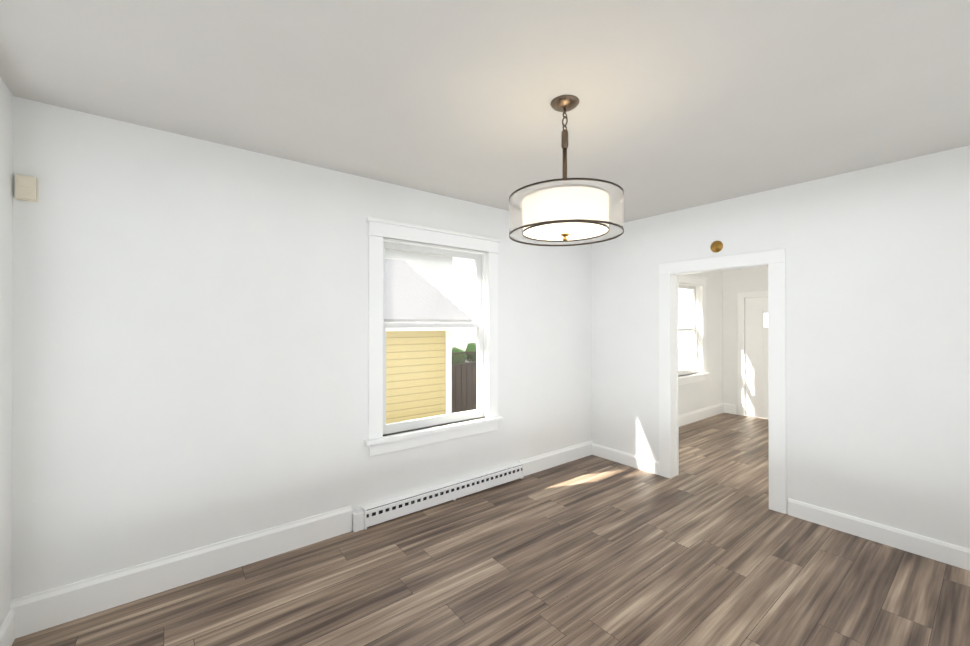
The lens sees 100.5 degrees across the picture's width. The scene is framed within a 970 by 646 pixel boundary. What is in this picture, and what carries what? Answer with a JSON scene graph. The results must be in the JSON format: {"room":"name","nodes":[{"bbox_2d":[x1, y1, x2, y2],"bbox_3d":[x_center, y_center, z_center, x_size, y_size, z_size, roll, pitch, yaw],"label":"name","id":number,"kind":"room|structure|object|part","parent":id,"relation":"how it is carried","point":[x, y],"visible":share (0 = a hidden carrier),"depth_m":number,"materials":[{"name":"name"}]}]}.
{"room":"empty dining room","nodes":[
{"label":"empty dining room","id":0,"kind":"room"},
{"bbox_2d":[0,77,12,626],"bbox_3d":[-1.295,0.200,0.608,0.120,2.560,3.200,0,0,-38],"label":"wall","id":1,"kind":"structure","parent":0,"point":[6,196],"depth_m":1.83,"materials":[{"name":"paint"}]},
{"bbox_2d":[0,610,14,645],"bbox_3d":[-1.236,1.410,0.639,0.016,0.140,3.182,0,0,-38],"label":"baseboard","id":2,"kind":"structure","parent":1,"relation":"attached to","point":[7,632],"depth_m":1.83,"materials":[{"name":"white paint"}]},
{"bbox_2d":[11,96,722,599],"bbox_3d":[0.852,0.214,4.423,8.205,2.800,0.160,0,0,-38],"label":"wall","id":3,"kind":"structure","parent":0,"point":[189,342],"depth_m":2.39,"materials":[{"name":"paint"}]},
{"bbox_2d":[15,174,37,201],"bbox_3d":[-2.189,-0.645,1.923,0.074,0.118,0.032,0,0,-38],"label":"cover plate","id":4,"kind":"object","parent":3,"relation":"attached to","point":[26,188],"visible":1,"depth_m":1.92,"materials":[{"name":"beige plastic"}]},
{"bbox_2d":[10,506,351,638],"bbox_3d":[-1.593,1.398,2.391,1.615,0.178,0.018,0,0,-38],"label":"baseboard","id":5,"kind":"structure","parent":3,"relation":"attached to","point":[39,611],"depth_m":2.24,"materials":[{"name":"white paint"}]},
{"bbox_2d":[364,217,502,456],"bbox_3d":[-0.421,0.106,3.414,1.295,1.760,0.260,0,0,-38],"label":"window","id":6,"kind":"structure","parent":3,"relation":"in","point":[380,231],"depth_m":3.35,"materials":[{"name":"white paint"}]},
{"bbox_3d":[-0.444,-0.299,3.445,1.025,0.680,0.035,0,0,-38],"label":"main window sash","id":7,"kind":"part","parent":6,"relation":"part of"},
{"bbox_3d":[-0.417,0.428,3.408,1.021,0.866,0.048,0,0,-38],"label":"main window sash","id":8,"kind":"part","parent":6,"relation":"part of","materials":[{"name":"clear glass"}]},
{"bbox_2d":[519,440,592,475],"bbox_3d":[0.780,1.416,4.250,1.127,0.155,0.018,0,0,-38],"label":"baseboard","id":9,"kind":"structure","parent":3,"relation":"attached to","point":[535,464],"depth_m":4.21,"materials":[{"name":"white paint"}]},
{"bbox_2d":[591,379,592,430],"bbox_3d":[1.217,0.933,4.586,0.026,0.596,0.029,0,0,-38],"label":"cord","id":10,"kind":"object","parent":3,"relation":"attached to","point":[591,401],"visible":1,"depth_m":4.59,"materials":[{"name":"white paint"}]},
{"bbox_2d":[678,274,709,385],"bbox_3d":[3.014,0.096,6.104,1.120,1.620,0.260,0,0,-38],"label":"window","id":11,"kind":"structure","parent":3,"relation":"in","point":[699,283],"depth_m":6.31,"materials":[{"name":"white paint"}]},
{"bbox_3d":[2.990,-0.229,6.135,0.850,0.700,0.035,0,0,-38],"label":"hall window sash","id":12,"kind":"part","parent":11,"relation":"part of","materials":[{"name":"glass"}]},
{"bbox_3d":[3.017,0.428,6.098,0.846,0.706,0.048,0,0,-38],"label":"hall window sash","id":13,"kind":"part","parent":11,"relation":"part of","materials":[{"name":"glass"}]},
{"bbox_2d":[678,403,723,426],"bbox_3d":[2.665,1.419,5.725,3.420,0.160,0.018,0,0,-38],"label":"baseboard","id":14,"kind":"structure","parent":3,"relation":"attached to","point":[697,415],"depth_m":6.24,"materials":[{"name":"white paint"}]},
{"bbox_2d":[0,0,969,225],"bbox_3d":[1.825,-1.131,3.056,8.045,0.120,3.200,0,0,-38],"label":"ceiling","id":15,"kind":"structure","parent":0,"point":[684,104],"depth_m":1.81,"materials":[{"name":"paint"}]},
{"bbox_2d":[509,95,623,245],"bbox_3d":[0.389,-0.736,1.965,0.544,0.676,0.544,0,0,-38],"label":"pendant light","id":16,"kind":"object","parent":15,"relation":"hanging from","point":[564,211],"visible":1,"depth_m":1.81,"materials":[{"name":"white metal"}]},
{"bbox_2d":[523,223,607,240],"bbox_3d":[0.389,-0.439,1.964,0.406,0.010,0.406,0,0,-38],"label":"diffuser","id":17,"kind":"object","parent":16,"relation":"attached to","point":[548,231],"depth_m":1.93,"materials":[{"name":"beige glass"}]},
{"bbox_3d":[0.389,-0.521,1.964,0.410,0.159,0.410,0,0,-38],"label":"lamp shade","id":18,"kind":"part","parent":16,"relation":"part of","materials":[{"name":"white fabric"}]},
{"bbox_3d":[0.389,-0.517,1.964,0.540,0.175,0.540,0,0,-38],"label":"lamp shade","id":19,"kind":"part","parent":16,"relation":"part of","materials":[{"name":"white fabric"}]},
{"bbox_2d":[12,413,969,645],"bbox_3d":[1.825,1.549,3.046,8.045,0.120,3.200,0,0,-38],"label":"floor","id":20,"kind":"structure","parent":0,"point":[706,546],"depth_m":2.33,"materials":[{"name":"brown wood"}]},
{"bbox_2d":[362,462,523,529],"bbox_3d":[-0.266,1.417,3.401,1.564,0.146,0.064,0,0,-38],"label":"baseboard heater","id":21,"kind":"object","parent":20,"relation":"on","point":[397,512],"visible":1,"depth_m":3.28,"materials":[{"name":"white metal"}]},
{"bbox_2d":[352,507,363,531],"bbox_3d":[-0.915,1.409,2.901,0.071,0.160,0.050,0,0,-38],"label":"end cap","id":22,"kind":"object","parent":21,"relation":"attached to","point":[357,520],"visible":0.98,"depth_m":2.89,"materials":[{"name":"white metal"}]},
{"bbox_2d":[367,465,521,517],"bbox_3d":[-0.266,1.407,3.402,1.536,0.108,0.053,0,0,-38],"label":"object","id":23,"kind":"object","parent":21,"relation":"in","point":[418,500],"visible":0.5,"depth_m":3.27,"materials":[{"name":"black metal"}]},
{"bbox_2d":[723,267,767,415],"bbox_3d":[5.055,0.219,5.581,0.160,2.800,3.200,0,0,-38],"label":"wall","id":24,"kind":"structure","parent":0,"point":[745,280],"depth_m":6.66,"materials":[{"name":"paint"}]},
{"bbox_2d":[724,403,736,414],"bbox_3d":[4.069,1.423,6.692,0.016,0.160,0.192,0,0,-38],"label":"baseboard","id":25,"kind":"structure","parent":24,"relation":"attached to","point":[730,408],"depth_m":6.68,"materials":[{"name":"white paint"}]},
{"bbox_2d":[737,291,767,418],"bbox_3d":[4.511,0.499,6.258,0.180,2.004,1.000,0,0,-38],"label":"door","id":26,"kind":"structure","parent":24,"relation":"attached to","point":[756,367],"depth_m":6.46,"materials":[{"name":"white paint"}]},
{"bbox_2d":[591,145,969,548],"bbox_3d":[2.252,0.210,3.386,0.120,2.560,3.200,0,0,-38],"label":"wall","id":27,"kind":"structure","parent":0,"point":[877,344],"depth_m":2.85,"materials":[{"name":"paint"}]},
{"bbox_2d":[592,443,658,474],"bbox_3d":[1.467,1.431,4.273,0.016,0.125,0.792,0,0,-38],"label":"baseboard","id":28,"kind":"structure","parent":27,"relation":"attached to","point":[639,462],"depth_m":4.24,"materials":[{"name":"white paint"}]},
{"bbox_2d":[710,241,722,252],"bbox_3d":[2.035,-0.674,3.550,0.024,0.104,0.104,0,0,-38],"label":"detector","id":29,"kind":"object","parent":27,"relation":"attached to","point":[716,246],"visible":1,"depth_m":3.54,"materials":[{"name":"brown metal"}]},
{"bbox_2d":[659,249,786,513],"bbox_3d":[2.086,0.456,3.597,0.166,2.070,1.032,0,0,-38],"label":"door frame","id":30,"kind":"structure","parent":27,"relation":"attached to","point":[774,261],"depth_m":3.38,"materials":[{"name":"white paint"}]},
{"bbox_2d":[788,498,969,570],"bbox_3d":[2.772,1.425,2.607,0.016,0.125,1.340,0,0,-38],"label":"baseboard","id":31,"kind":"structure","parent":27,"relation":"attached to","point":[941,551],"depth_m":2.71,"materials":[{"name":"white paint"}]},
{"label":"outside","id":32,"kind":"structure","parent":0,"visible":0},
{"bbox_2d":[453,342,766,418],"bbox_3d":[-10.343,2.556,21.050,70.000,0.200,39.840,0,0,-38],"label":"ground","id":33,"kind":"structure","parent":32,"point":[685,358],"depth_m":29.96,"materials":[{"name":"white"}]},
{"bbox_2d":[386,331,445,423],"bbox_3d":[-5.924,1.249,5.680,10.000,2.300,4.500,0,0,-38],"label":"neighboring house siding","id":34,"kind":"object","parent":33,"relation":"on","point":[402,350],"depth_m":6.57,"materials":[{"name":"yellow"}]},
{"bbox_2d":[384,322,470,413],"bbox_3d":[-4.444,1.172,3.791,10.400,2.440,0.340,0,0,-38],"label":"trim","id":35,"kind":"structure","parent":34,"relation":"attached to","point":[449,367],"depth_m":6.58,"materials":[{"name":"white"}]},
{"bbox_2d":[384,258,471,321],"bbox_3d":[-5.935,-0.711,5.678,10.470,1.380,5.180,0,0,-38],"label":"garage roof","id":36,"kind":"structure","parent":35,"relation":"on","point":[410,304],"depth_m":7.00,"materials":[{"name":"white"}]},
{"bbox_2d":[384,248,452,347],"bbox_3d":[-13.956,-0.319,14.320,24.000,5.500,10.000,0,0,-38],"label":"house","id":37,"kind":"structure","parent":33,"relation":"on","point":[427,271],"depth_m":17.16,"materials":[{"name":"white"}]},
{"bbox_2d":[452,342,476,363],"bbox_3d":[1.286,1.425,10.879,5.302,2.081,0.765,0,0,-38],"label":"hedge","id":38,"kind":"object","parent":33,"relation":"on","point":[470,349],"depth_m":9.52,"materials":[{"name":"green plant"}]},
{"bbox_2d":[452,351,476,412],"bbox_3d":[1.282,1.511,10.154,6.376,1.810,0.120,0,0,-38],"label":"fence","id":39,"kind":"object","parent":33,"relation":"on","point":[463,388],"depth_m":8.74,"materials":[{"name":"brown wood"}]}
]}

